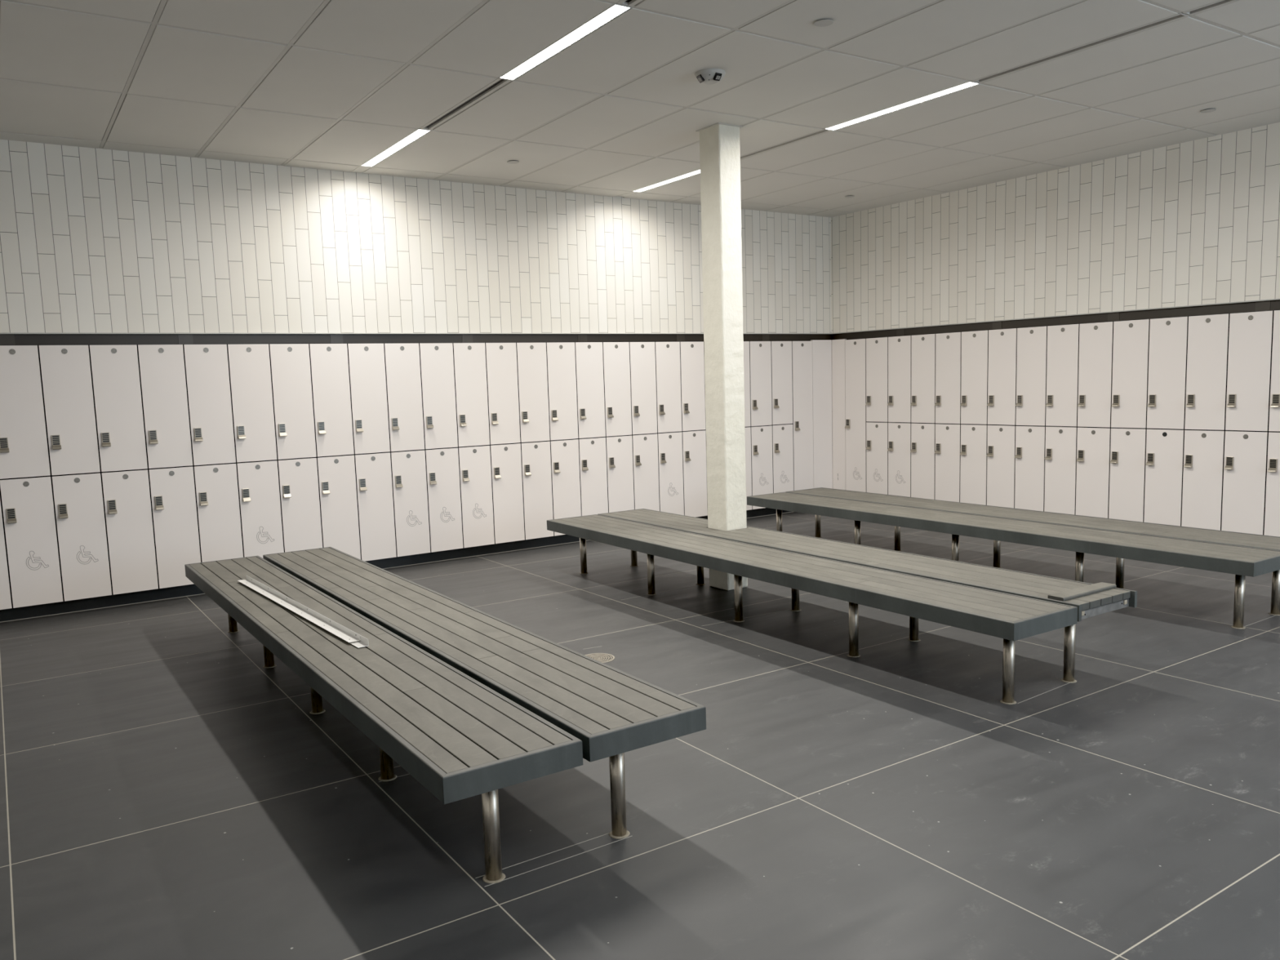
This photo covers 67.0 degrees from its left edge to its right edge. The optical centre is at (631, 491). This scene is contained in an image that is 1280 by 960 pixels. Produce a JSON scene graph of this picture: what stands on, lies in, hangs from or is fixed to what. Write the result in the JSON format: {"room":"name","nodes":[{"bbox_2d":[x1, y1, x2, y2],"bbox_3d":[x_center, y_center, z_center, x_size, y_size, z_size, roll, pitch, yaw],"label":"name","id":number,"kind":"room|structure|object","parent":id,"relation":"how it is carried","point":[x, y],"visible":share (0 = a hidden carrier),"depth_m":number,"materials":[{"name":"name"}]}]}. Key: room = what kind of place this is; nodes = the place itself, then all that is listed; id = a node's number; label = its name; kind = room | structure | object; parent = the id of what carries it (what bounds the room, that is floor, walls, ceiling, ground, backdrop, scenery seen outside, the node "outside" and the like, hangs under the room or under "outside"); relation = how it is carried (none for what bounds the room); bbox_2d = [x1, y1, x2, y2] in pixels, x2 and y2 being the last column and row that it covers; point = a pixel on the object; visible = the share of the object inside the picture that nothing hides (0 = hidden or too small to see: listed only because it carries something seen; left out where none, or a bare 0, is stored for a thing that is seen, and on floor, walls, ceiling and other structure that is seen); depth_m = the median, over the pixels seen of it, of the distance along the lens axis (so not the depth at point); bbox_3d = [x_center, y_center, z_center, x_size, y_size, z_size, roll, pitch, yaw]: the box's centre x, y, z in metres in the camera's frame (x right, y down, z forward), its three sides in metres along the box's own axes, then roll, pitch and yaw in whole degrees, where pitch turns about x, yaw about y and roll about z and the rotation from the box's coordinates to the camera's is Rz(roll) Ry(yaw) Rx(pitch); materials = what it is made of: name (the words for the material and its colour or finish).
{"room":"changing room","nodes":[
{"label":"changing room","id":0,"kind":"room"},
{"bbox_2d":[0,139,831,333],"bbox_3d":[-2.057,-1.069,8.340,11.200,3.400,0.580,-6,8,-34],"label":"wall","id":1,"kind":"structure","parent":0,"point":[92,240],"depth_m":7.75,"materials":[{"name":"white tile"}]},
{"bbox_2d":[0,507,792,622],"bbox_3d":[-2.064,0.582,8.439,11.000,0.099,0.344,-6,8,-34],"label":"baseboard","id":2,"kind":"structure","parent":1,"relation":"attached to","point":[97,602],"depth_m":7.37,"materials":[{"name":"grey tile"}]},
{"bbox_2d":[0,494,12,609],"bbox_3d":[-4.496,0.364,6.664,0.304,0.891,0.457,-6,8,-34],"label":"locker","id":3,"kind":"object","parent":2,"relation":"on","point":[6,602],"visible":1,"depth_m":6.60,"materials":[{"name":"white laminate"}]},
{"bbox_2d":[0,475,63,608],"bbox_3d":[-4.245,0.336,6.834,0.304,0.891,0.455,-6,8,-34],"label":"locker","id":4,"kind":"object","parent":2,"relation":"on","point":[28,509],"visible":0.99,"depth_m":6.67,"materials":[{"name":"white laminate"}]},
{"bbox_2d":[0,345,50,479],"bbox_3d":[-4.273,-0.553,6.731,0.304,0.900,0.455,-6,8,-34],"label":"locker","id":5,"kind":"object","parent":4,"relation":"on","point":[24,446],"visible":1,"depth_m":6.58,"materials":[{"name":"white laminate"}]},
{"bbox_2d":[50,472,111,601],"bbox_3d":[-3.992,0.309,7.003,0.304,0.891,0.456,-6,8,-34],"label":"locker","id":6,"kind":"object","parent":2,"relation":"on","point":[78,502],"visible":0.99,"depth_m":6.84,"materials":[{"name":"white laminate"}]},
{"bbox_2d":[37,344,100,475],"bbox_3d":[-4.020,-0.581,6.900,0.304,0.900,0.456,-6,8,-34],"label":"locker","id":7,"kind":"object","parent":6,"relation":"on","point":[64,369],"visible":1,"depth_m":6.74,"materials":[{"name":"white laminate"}]},
{"bbox_2d":[100,469,158,595],"bbox_3d":[-3.741,0.281,7.173,0.304,0.891,0.456,-6,8,-34],"label":"locker","id":8,"kind":"object","parent":2,"relation":"on","point":[126,500],"visible":0.99,"depth_m":7.01,"materials":[{"name":"white laminate"}]},
{"bbox_2d":[88,344,147,472],"bbox_3d":[-3.769,-0.609,7.070,0.304,0.900,0.456,-6,8,-34],"label":"locker","id":9,"kind":"object","parent":8,"relation":"on","point":[114,368],"visible":1,"depth_m":6.91,"materials":[{"name":"white laminate"}]},
{"bbox_2d":[147,466,200,588],"bbox_3d":[-3.489,0.254,7.343,0.304,0.891,0.455,-6,8,-34],"label":"locker","id":10,"kind":"object","parent":2,"relation":"on","point":[172,490],"visible":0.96,"depth_m":7.17,"materials":[{"name":"white laminate"}]},
{"bbox_2d":[137,344,192,469],"bbox_3d":[-3.517,-0.636,7.240,0.304,0.900,0.455,-6,8,-34],"label":"locker","id":11,"kind":"object","parent":10,"relation":"on","point":[162,371],"visible":1,"depth_m":7.08,"materials":[{"name":"white metal"}]},
{"bbox_2d":[192,462,243,562],"bbox_3d":[-3.236,0.226,7.512,0.304,0.891,0.456,-6,8,-34],"label":"locker","id":12,"kind":"object","parent":2,"relation":"on","point":[216,489],"visible":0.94,"depth_m":7.34,"materials":[{"name":"white laminate"}]},
{"bbox_2d":[182,343,235,466],"bbox_3d":[-3.265,-0.664,7.410,0.304,0.900,0.455,-6,8,-34],"label":"locker","id":13,"kind":"object","parent":12,"relation":"on","point":[206,365],"visible":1,"depth_m":7.25,"materials":[{"name":"white metal"}]},
{"bbox_2d":[235,459,284,558],"bbox_3d":[-2.985,0.198,7.682,0.304,0.891,0.455,-6,8,-34],"label":"locker","id":14,"kind":"object","parent":2,"relation":"on","point":[258,483],"visible":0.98,"depth_m":7.51,"materials":[{"name":"white laminate"}]},
{"bbox_2d":[226,343,276,462],"bbox_3d":[-3.013,-0.691,7.579,0.304,0.900,0.456,-6,8,-34],"label":"locker","id":15,"kind":"object","parent":14,"relation":"on","point":[249,364],"visible":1,"depth_m":7.42,"materials":[{"name":"white laminate"}]},
{"bbox_2d":[276,457,322,552],"bbox_3d":[-2.733,0.171,7.852,0.304,0.891,0.455,-6,8,-34],"label":"locker","id":16,"kind":"object","parent":2,"relation":"on","point":[298,480],"visible":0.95,"depth_m":7.68,"materials":[{"name":"white laminate"}]},
{"bbox_2d":[268,343,316,459],"bbox_3d":[-2.760,-0.719,7.748,0.304,0.900,0.456,-6,8,-34],"label":"locker","id":17,"kind":"object","parent":16,"relation":"on","point":[290,363],"visible":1,"depth_m":7.59,"materials":[{"name":"white laminate"}]},
{"bbox_2d":[315,454,360,559],"bbox_3d":[-2.480,0.143,8.021,0.304,0.891,0.456,-6,8,-34],"label":"locker","id":18,"kind":"object","parent":2,"relation":"on","point":[336,477],"visible":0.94,"depth_m":7.86,"materials":[{"name":"white laminate"}]},
{"bbox_2d":[308,343,354,457],"bbox_3d":[-2.509,-0.746,7.918,0.304,0.900,0.456,-6,8,-34],"label":"locker","id":19,"kind":"object","parent":18,"relation":"on","point":[329,363],"visible":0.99,"depth_m":7.76,"materials":[{"name":"white laminate"}]},
{"bbox_2d":[354,452,396,561],"bbox_3d":[-2.228,0.116,8.190,0.304,0.891,0.457,-6,8,-34],"label":"locker","id":20,"kind":"object","parent":2,"relation":"on","point":[373,473],"visible":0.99,"depth_m":8.03,"materials":[{"name":"white laminate"}]},
{"bbox_2d":[346,342,390,454],"bbox_3d":[-2.257,-0.774,8.088,0.304,0.900,0.456,-6,8,-34],"label":"locker","id":21,"kind":"object","parent":20,"relation":"on","point":[366,365],"visible":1,"depth_m":7.93,"materials":[{"name":"white laminate"}]},
{"bbox_2d":[390,449,430,556],"bbox_3d":[-1.976,0.088,8.360,0.304,0.891,0.456,-6,8,-34],"label":"locker","id":22,"kind":"object","parent":2,"relation":"on","point":[408,468],"visible":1,"depth_m":8.20,"materials":[{"name":"white laminate"}]},
{"bbox_2d":[382,342,424,452],"bbox_3d":[-2.005,-0.801,8.257,0.304,0.900,0.456,-6,8,-34],"label":"locker","id":23,"kind":"object","parent":22,"relation":"on","point":[402,360],"visible":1,"depth_m":8.10,"materials":[{"name":"white laminate"}]},
{"bbox_2d":[424,447,462,552],"bbox_3d":[-1.724,0.061,8.530,0.304,0.891,0.456,-6,8,-34],"label":"locker","id":24,"kind":"object","parent":2,"relation":"on","point":[442,472],"visible":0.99,"depth_m":8.37,"materials":[{"name":"white laminate"}]},
{"bbox_2d":[418,342,457,449],"bbox_3d":[-1.753,-0.829,8.427,0.304,0.900,0.456,-6,8,-34],"label":"locker","id":25,"kind":"object","parent":24,"relation":"on","point":[436,359],"visible":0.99,"depth_m":8.27,"materials":[{"name":"white laminate"}]},
{"bbox_2d":[457,444,494,547],"bbox_3d":[-1.472,0.033,8.699,0.304,0.891,0.456,-6,8,-34],"label":"locker","id":26,"kind":"object","parent":2,"relation":"on","point":[474,462],"visible":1,"depth_m":8.54,"materials":[{"name":"white laminate"}]},
{"bbox_2d":[452,342,489,447],"bbox_3d":[-1.501,-0.857,8.597,0.304,0.900,0.455,-6,8,-34],"label":"locker","id":27,"kind":"object","parent":26,"relation":"on","point":[469,358],"visible":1,"depth_m":8.43,"materials":[{"name":"white laminate"}]},
{"bbox_2d":[488,443,524,543],"bbox_3d":[-1.220,0.006,8.869,0.304,0.891,0.456,-6,8,-34],"label":"locker","id":28,"kind":"object","parent":2,"relation":"on","point":[505,459],"visible":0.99,"depth_m":8.71,"materials":[{"name":"white laminate"}]},
{"bbox_2d":[484,342,520,444],"bbox_3d":[-1.249,-0.884,8.766,0.304,0.900,0.456,-6,8,-34],"label":"locker","id":29,"kind":"object","parent":28,"relation":"on","point":[500,357],"visible":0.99,"depth_m":8.61,"materials":[{"name":"white laminate"}]},
{"bbox_2d":[520,440,553,539],"bbox_3d":[-0.969,-0.022,9.039,0.304,0.891,0.456,-6,8,-34],"label":"locker","id":30,"kind":"object","parent":2,"relation":"on","point":[535,457],"visible":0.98,"depth_m":8.88,"materials":[{"name":"white laminate"}]},
{"bbox_2d":[515,342,550,442],"bbox_3d":[-0.997,-0.912,8.936,0.304,0.900,0.456,-6,8,-34],"label":"locker","id":31,"kind":"object","parent":30,"relation":"on","point":[531,358],"visible":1,"depth_m":8.77,"materials":[{"name":"white laminate"}]},
{"bbox_2d":[549,439,581,536],"bbox_3d":[-0.717,-0.050,9.209,0.304,0.891,0.455,-6,8,-34],"label":"locker","id":32,"kind":"object","parent":2,"relation":"on","point":[564,454],"visible":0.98,"depth_m":9.04,"materials":[{"name":"white laminate"}]},
{"bbox_2d":[545,342,577,440],"bbox_3d":[-0.745,-0.939,9.105,0.304,0.900,0.455,-6,8,-34],"label":"locker","id":33,"kind":"object","parent":32,"relation":"on","point":[561,356],"visible":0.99,"depth_m":8.94,"materials":[{"name":"white laminate"}]},
{"bbox_2d":[577,436,608,515],"bbox_3d":[-0.465,-0.077,9.378,0.304,0.891,0.455,-6,8,-34],"label":"locker","id":34,"kind":"object","parent":2,"relation":"on","point":[592,451],"visible":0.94,"depth_m":9.21,"materials":[{"name":"white laminate"}]},
{"bbox_2d":[574,342,605,439],"bbox_3d":[-0.493,-0.967,9.275,0.304,0.900,0.455,-6,8,-34],"label":"locker","id":35,"kind":"object","parent":34,"relation":"on","point":[588,355],"visible":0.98,"depth_m":9.11,"materials":[{"name":"white laminate"}]},
{"bbox_2d":[604,435,634,512],"bbox_3d":[-0.212,-0.105,9.547,0.304,0.891,0.457,-6,8,-34],"label":"locker","id":36,"kind":"object","parent":2,"relation":"on","point":[620,470],"visible":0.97,"depth_m":9.38,"materials":[{"name":"white laminate"}]},
{"bbox_2d":[602,342,631,436],"bbox_3d":[-0.240,-0.994,9.444,0.304,0.900,0.456,-6,8,-34],"label":"locker","id":37,"kind":"object","parent":36,"relation":"on","point":[616,366],"visible":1,"depth_m":9.28,"materials":[{"name":"white laminate"}]},
{"bbox_2d":[631,433,659,511],"bbox_3d":[0.040,-0.132,9.717,0.304,0.891,0.457,-6,8,-34],"label":"locker","id":38,"kind":"object","parent":2,"relation":"on","point":[645,446],"visible":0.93,"depth_m":9.55,"materials":[{"name":"white laminate"}]},
{"bbox_2d":[629,342,657,435],"bbox_3d":[0.011,-1.022,9.614,0.304,0.900,0.455,-6,8,-34],"label":"locker","id":39,"kind":"object","parent":38,"relation":"on","point":[642,354],"visible":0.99,"depth_m":9.45,"materials":[{"name":"white laminate"}]},
{"bbox_2d":[657,431,684,515],"bbox_3d":[0.291,-0.160,9.887,0.304,0.891,0.456,-6,8,-34],"label":"locker","id":40,"kind":"object","parent":2,"relation":"on","point":[669,444],"visible":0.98,"depth_m":9.72,"materials":[{"name":"white laminate"}]},
{"bbox_2d":[654,341,681,433],"bbox_3d":[0.263,-1.049,9.784,0.304,0.900,0.455,-6,8,-34],"label":"locker","id":41,"kind":"object","parent":40,"relation":"on","point":[668,372],"visible":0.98,"depth_m":9.62,"materials":[{"name":"white laminate"}]},
{"bbox_2d":[681,430,707,517],"bbox_3d":[0.543,-0.187,10.056,0.304,0.891,0.456,-6,8,-34],"label":"locker","id":42,"kind":"object","parent":2,"relation":"on","point":[694,442],"visible":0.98,"depth_m":9.89,"materials":[{"name":"white laminate"}]},
{"bbox_2d":[678,341,705,431],"bbox_3d":[0.515,-1.077,9.953,0.304,0.900,0.456,-6,8,-34],"label":"locker","id":43,"kind":"object","parent":42,"relation":"on","point":[691,353],"visible":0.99,"depth_m":9.79,"materials":[{"name":"white laminate"}]},
{"bbox_2d":[751,425,773,509],"bbox_3d":[1.299,-0.270,10.565,0.304,0.891,0.455,-6,8,-34],"label":"locker","id":44,"kind":"object","parent":2,"relation":"on","point":[762,464],"visible":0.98,"depth_m":10.39,"materials":[{"name":"white laminate"}]},
{"bbox_2d":[749,341,772,426],"bbox_3d":[1.271,-1.160,10.462,0.304,0.900,0.456,-6,8,-34],"label":"locker","id":45,"kind":"object","parent":44,"relation":"on","point":[760,352],"visible":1,"depth_m":10.30,"materials":[{"name":"white metal"}]},
{"bbox_2d":[772,423,793,493],"bbox_3d":[1.551,-0.297,10.735,0.304,0.891,0.456,-6,8,-34],"label":"locker","id":46,"kind":"object","parent":2,"relation":"on","point":[782,434],"visible":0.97,"depth_m":10.56,"materials":[{"name":"white metal"}]},
{"bbox_2d":[770,341,792,425],"bbox_3d":[1.524,-1.187,10.631,0.304,0.900,0.457,-6,8,-34],"label":"locker","id":47,"kind":"object","parent":46,"relation":"on","point":[781,351],"visible":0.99,"depth_m":10.47,"materials":[{"name":"white metal"}]},
{"bbox_2d":[791,340,813,490],"bbox_3d":[1.789,-0.772,10.853,0.304,1.792,0.455,-6,8,-34],"label":"locker","id":48,"kind":"object","parent":2,"relation":"on","point":[802,351],"visible":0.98,"depth_m":10.68,"materials":[{"name":"white laminate"}]},
{"bbox_2d":[811,339,832,488],"bbox_3d":[2.029,-0.805,11.036,0.298,1.799,0.419,-6,8,-34],"label":"filler panel","id":49,"kind":"object","parent":2,"relation":"on","point":[821,348],"visible":0.27,"depth_m":10.85,"materials":[{"name":"white laminate"}]},
{"bbox_2d":[0,332,831,345],"bbox_3d":[-2.143,-1.249,7.926,10.630,0.092,0.056,-6,8,-34],"label":"trim","id":50,"kind":"structure","parent":1,"relation":"attached to","point":[6,338],"depth_m":7.84,"materials":[{"name":"black metal"}]},
{"bbox_2d":[0,511,1279,959],"bbox_3d":[1.041,1.088,4.088,11.200,0.101,11.400,-6,8,-34],"label":"floor","id":51,"kind":"structure","parent":0,"point":[166,793],"depth_m":3.58,"materials":[{"name":"grey tile"}]},
{"bbox_2d":[184,555,582,883],"bbox_3d":[-1.501,0.835,4.623,0.469,0.440,4.235,-6,8,-33],"label":"bench","id":52,"kind":"object","parent":51,"relation":"on","point":[460,738],"visible":0.96,"depth_m":3.45,"materials":[{"name":"grey wood"}]},
{"bbox_2d":[237,575,368,648],"bbox_3d":[-1.696,0.574,4.843,0.055,0.032,1.876,-7,8,-36],"label":"metal angle","id":53,"kind":"object","parent":52,"relation":"on","point":[337,629],"visible":1,"depth_m":4.66,"materials":[{"name":"metal"}]},
{"bbox_2d":[262,546,706,839],"bbox_3d":[-1.107,0.791,4.888,0.455,0.440,4.235,-6,8,-33],"label":"bench","id":54,"kind":"object","parent":51,"relation":"on","point":[614,712],"visible":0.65,"depth_m":3.77,"materials":[{"name":"grey wood"}]},
{"bbox_2d":[546,514,1077,704],"bbox_3d":[0.691,0.596,6.086,0.477,0.440,4.251,-6,8,-33],"label":"bench","id":55,"kind":"object","parent":51,"relation":"on","point":[1011,618],"visible":1,"depth_m":5.22,"materials":[{"name":"grey wood"}]},
{"bbox_2d":[598,508,1137,683],"bbox_3d":[1.089,0.553,6.350,0.457,0.440,4.260,-6,8,-33],"label":"bench","id":56,"kind":"object","parent":51,"relation":"on","point":[1035,586],"visible":0.72,"depth_m":5.50,"materials":[{"name":"grey wood"}]},
{"bbox_2d":[746,492,1279,628],"bbox_3d":[2.418,0.415,7.185,0.474,0.440,4.276,-6,8,-33],"label":"bench","id":57,"kind":"object","parent":51,"relation":"on","point":[1242,562],"visible":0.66,"depth_m":6.38,"materials":[{"name":"grey wood"}]},
{"bbox_2d":[785,487,1279,615],"bbox_3d":[2.809,0.372,7.448,0.460,0.440,4.276,-6,8,-33],"label":"bench","id":58,"kind":"object","parent":51,"relation":"on","point":[1239,539],"visible":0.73,"depth_m":6.86,"materials":[{"name":"grey"}]},
{"bbox_3d":[5.531,0.533,6.800,0.344,0.099,10.900,-6,8,-34],"label":"baseboard","id":59,"kind":"structure","parent":51,"relation":"on","visible":0},
{"bbox_2d":[831,338,846,489],"bbox_3d":[2.499,-0.813,10.982,0.420,1.799,0.194,-6,8,-34],"label":"filler panel","id":60,"kind":"object","parent":59,"relation":"on","point":[837,345],"visible":0.38,"depth_m":10.86,"materials":[{"name":"white laminate"}]},
{"bbox_2d":[844,337,866,492],"bbox_3d":[2.626,-0.789,10.766,0.455,1.792,0.304,-6,8,-34],"label":"locker","id":61,"kind":"object","parent":59,"relation":"on","point":[855,348],"visible":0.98,"depth_m":10.65,"materials":[{"name":"white laminate"}]},
{"bbox_2d":[865,422,888,494],"bbox_3d":[2.811,-0.318,10.567,0.456,0.891,0.304,-6,8,-34],"label":"locker","id":62,"kind":"object","parent":59,"relation":"on","point":[877,433],"visible":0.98,"depth_m":10.45,"materials":[{"name":"white laminate"}]},
{"bbox_2d":[865,337,888,422],"bbox_3d":[2.783,-1.207,10.464,0.455,0.900,0.304,-6,8,-34],"label":"locker","id":63,"kind":"object","parent":62,"relation":"on","point":[877,348],"visible":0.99,"depth_m":10.35,"materials":[{"name":"white metal"}]},
{"bbox_2d":[887,422,911,497],"bbox_3d":[2.983,-0.294,10.316,0.455,0.891,0.304,-6,8,-34],"label":"locker","id":64,"kind":"object","parent":59,"relation":"on","point":[899,450],"visible":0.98,"depth_m":10.20,"materials":[{"name":"white laminate"}]},
{"bbox_2d":[887,335,911,422],"bbox_3d":[2.955,-1.184,10.213,0.456,0.900,0.304,-6,8,-34],"label":"locker","id":65,"kind":"object","parent":64,"relation":"on","point":[899,347],"visible":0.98,"depth_m":10.10,"materials":[{"name":"white laminate"}]},
{"bbox_2d":[910,422,935,499],"bbox_3d":[3.154,-0.270,10.065,0.455,0.891,0.304,-6,8,-34],"label":"locker","id":66,"kind":"object","parent":59,"relation":"on","point":[922,451],"visible":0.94,"depth_m":9.95,"materials":[{"name":"white laminate"}]},
{"bbox_2d":[910,333,937,423],"bbox_3d":[3.127,-1.160,9.962,0.455,0.900,0.304,-6,8,-34],"label":"locker","id":67,"kind":"object","parent":66,"relation":"on","point":[922,346],"visible":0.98,"depth_m":9.85,"materials":[{"name":"white laminate"}]},
{"bbox_2d":[934,423,962,502],"bbox_3d":[3.326,-0.247,9.814,0.455,0.891,0.304,-6,8,-34],"label":"locker","id":68,"kind":"object","parent":59,"relation":"on","point":[948,436],"visible":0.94,"depth_m":9.69,"materials":[{"name":"white laminate"}]},
{"bbox_2d":[934,331,962,423],"bbox_3d":[3.298,-1.136,9.711,0.456,0.900,0.304,-6,8,-34],"label":"locker","id":69,"kind":"object","parent":68,"relation":"on","point":[948,345],"visible":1,"depth_m":9.60,"materials":[{"name":"white laminate"}]},
{"bbox_2d":[960,424,988,505],"bbox_3d":[3.498,-0.223,9.563,0.455,0.891,0.304,-6,8,-34],"label":"locker","id":70,"kind":"object","parent":59,"relation":"on","point":[974,437],"visible":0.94,"depth_m":9.44,"materials":[{"name":"white laminate"}]},
{"bbox_2d":[960,329,988,424],"bbox_3d":[3.469,-1.113,9.460,0.456,0.900,0.304,-6,8,-34],"label":"locker","id":71,"kind":"object","parent":70,"relation":"on","point":[975,344],"visible":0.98,"depth_m":9.35,"materials":[{"name":"white metal"}]},
{"bbox_2d":[986,424,1017,508],"bbox_3d":[3.669,-0.199,9.312,0.456,0.891,0.304,-6,8,-34],"label":"locker","id":72,"kind":"object","parent":59,"relation":"on","point":[1001,443],"visible":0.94,"depth_m":9.19,"materials":[{"name":"white laminate"}]},
{"bbox_2d":[986,328,1017,425],"bbox_3d":[3.641,-1.089,9.209,0.456,0.900,0.304,-6,8,-34],"label":"locker","id":73,"kind":"object","parent":72,"relation":"on","point":[1002,343],"visible":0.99,"depth_m":9.10,"materials":[{"name":"white laminate"}]},
{"bbox_2d":[1014,425,1046,511],"bbox_3d":[3.840,-0.176,9.060,0.456,0.891,0.304,-6,8,-34],"label":"locker","id":74,"kind":"object","parent":59,"relation":"on","point":[1030,441],"visible":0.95,"depth_m":8.94,"materials":[{"name":"white laminate"}]},
{"bbox_2d":[1015,325,1047,426],"bbox_3d":[3.812,-1.065,8.958,0.456,0.900,0.304,-6,8,-34],"label":"locker","id":75,"kind":"object","parent":74,"relation":"on","point":[1032,342],"visible":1,"depth_m":8.84,"materials":[{"name":"white laminate"}]},
{"bbox_2d":[1044,426,1078,515],"bbox_3d":[4.012,-0.152,8.809,0.457,0.891,0.304,-6,8,-34],"label":"locker","id":76,"kind":"object","parent":59,"relation":"on","point":[1060,451],"visible":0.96,"depth_m":8.69,"materials":[{"name":"white laminate"}]},
{"bbox_2d":[1045,323,1080,426],"bbox_3d":[3.984,-1.042,8.707,0.456,0.900,0.304,-6,8,-34],"label":"locker","id":77,"kind":"object","parent":76,"relation":"on","point":[1063,340],"visible":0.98,"depth_m":8.59,"materials":[{"name":"white laminate"}]},
{"bbox_2d":[1075,426,1111,518],"bbox_3d":[4.184,-0.129,8.559,0.455,0.891,0.304,-6,8,-34],"label":"locker","id":78,"kind":"object","parent":59,"relation":"on","point":[1093,443],"visible":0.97,"depth_m":8.44,"materials":[{"name":"white laminate"}]},
{"bbox_2d":[1077,321,1113,427],"bbox_3d":[4.156,-1.018,8.456,0.456,0.900,0.304,-6,8,-34],"label":"locker","id":79,"kind":"object","parent":78,"relation":"on","point":[1095,339],"visible":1,"depth_m":8.34,"materials":[{"name":"white metal"}]},
{"bbox_2d":[1108,427,1147,522],"bbox_3d":[4.355,-0.105,8.307,0.456,0.891,0.304,-6,8,-34],"label":"locker","id":80,"kind":"object","parent":59,"relation":"on","point":[1127,445],"visible":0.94,"depth_m":8.19,"materials":[{"name":"white laminate"}]},
{"bbox_2d":[1111,318,1151,428],"bbox_3d":[4.327,-0.994,8.205,0.455,0.900,0.304,-6,8,-34],"label":"locker","id":81,"kind":"object","parent":80,"relation":"on","point":[1131,349],"visible":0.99,"depth_m":8.09,"materials":[{"name":"white laminate"}]},
{"bbox_2d":[1143,428,1185,526],"bbox_3d":[4.527,-0.081,8.056,0.456,0.891,0.304,-6,8,-34],"label":"locker","id":82,"kind":"object","parent":59,"relation":"on","point":[1164,464],"visible":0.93,"depth_m":7.94,"materials":[{"name":"white laminate"}]},
{"bbox_2d":[1146,315,1189,429],"bbox_3d":[4.499,-0.971,7.953,0.455,0.900,0.304,-6,8,-34],"label":"locker","id":83,"kind":"object","parent":82,"relation":"on","point":[1168,336],"visible":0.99,"depth_m":7.84,"materials":[{"name":"white laminate"}]},
{"bbox_2d":[1181,429,1226,530],"bbox_3d":[4.698,-0.057,7.805,0.456,0.891,0.304,-6,8,-34],"label":"locker","id":84,"kind":"object","parent":59,"relation":"on","point":[1203,450],"visible":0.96,"depth_m":7.69,"materials":[{"name":"white laminate"}]},
{"bbox_2d":[1184,313,1230,430],"bbox_3d":[4.670,-0.947,7.702,0.456,0.900,0.304,-6,8,-34],"label":"locker","id":85,"kind":"object","parent":84,"relation":"on","point":[1207,354],"visible":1,"depth_m":7.59,"materials":[{"name":"white laminate"}]},
{"bbox_2d":[1221,430,1268,534],"bbox_3d":[4.870,-0.034,7.554,0.456,0.891,0.304,-6,8,-34],"label":"locker","id":86,"kind":"object","parent":59,"relation":"on","point":[1246,452],"visible":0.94,"depth_m":7.44,"materials":[{"name":"white laminate"}]},
{"bbox_2d":[1225,310,1274,431],"bbox_3d":[4.842,-0.923,7.451,0.456,0.900,0.304,-6,8,-34],"label":"locker","id":87,"kind":"object","parent":86,"relation":"on","point":[1251,333],"visible":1,"depth_m":7.34,"materials":[{"name":"white laminate"}]},
{"bbox_2d":[1263,431,1279,537],"bbox_3d":[5.042,-0.010,7.303,0.455,0.891,0.304,-6,8,-34],"label":"locker","id":88,"kind":"object","parent":59,"relation":"on","point":[1272,517],"visible":0.98,"depth_m":7.27,"materials":[{"name":"white laminate"}]},
{"bbox_2d":[1268,310,1279,431],"bbox_3d":[5.013,-0.900,7.200,0.456,0.900,0.304,-6,8,-34],"label":"locker","id":89,"kind":"object","parent":88,"relation":"on","point":[1274,406],"visible":1,"depth_m":7.19,"materials":[{"name":"white laminate"}]},
{"bbox_2d":[0,0,1279,217],"bbox_3d":[0.320,-2.077,2.543,15.100,0.101,15.939,-6,8,-33],"label":"ceiling","id":90,"kind":"structure","parent":0,"point":[330,85],"depth_m":5.67,"materials":[{"name":"white paint"}]},
{"bbox_2d":[418,77,512,129],"bbox_3d":[-1.051,-2.398,5.991,0.088,0.030,1.224,-6,8,-33],"label":"ceiling vent","id":91,"kind":"object","parent":90,"relation":"in","point":[499,82],"visible":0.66,"depth_m":5.94,"materials":[{"name":"metal"}]},
{"bbox_2d":[499,3,631,79],"bbox_3d":[-0.374,-2.310,4.965,0.088,0.051,1.220,-6,8,-33],"label":"ceiling light","id":92,"kind":"object","parent":90,"relation":"attached to","point":[614,11],"visible":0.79,"depth_m":4.91,"materials":[{"name":"white plastic"}]},
{"bbox_2d":[824,80,979,130],"bbox_3d":[1.732,-2.534,6.334,0.088,0.051,1.220,-6,8,-33],"label":"ceiling light","id":93,"kind":"object","parent":90,"relation":"attached to","point":[971,83],"visible":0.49,"depth_m":6.29,"materials":[{"name":"white"}]},
{"bbox_2d":[972,12,1189,83],"bbox_3d":[2.409,-2.428,5.310,0.088,0.030,1.224,-6,8,-33],"label":"ceiling vent","id":94,"kind":"object","parent":90,"relation":"in","point":[1180,15],"visible":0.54,"depth_m":5.24,"materials":[{"name":"white metal"}]},
{"bbox_2d":[695,122,747,590],"bbox_3d":[0.660,-0.925,6.908,0.222,3.273,0.247,-6,8,-34],"label":"pillar","id":95,"kind":"structure","parent":0,"point":[719,143],"depth_m":6.81,"materials":[{"name":"white paint"}]},
{"bbox_2d":[831,122,1279,430],"bbox_3d":[5.416,-1.123,6.778,0.580,3.400,11.250,-6,8,-34],"label":"wall","id":96,"kind":"structure","parent":0,"point":[1196,222],"depth_m":8.39,"materials":[{"name":"white tile"}]},
{"bbox_2d":[831,298,1279,339],"bbox_3d":[5.297,-1.309,6.424,0.056,0.092,10.830,-6,8,-34],"label":"trim","id":97,"kind":"structure","parent":96,"relation":"attached to","point":[1272,304],"depth_m":8.44,"materials":[{"name":"black metal"}]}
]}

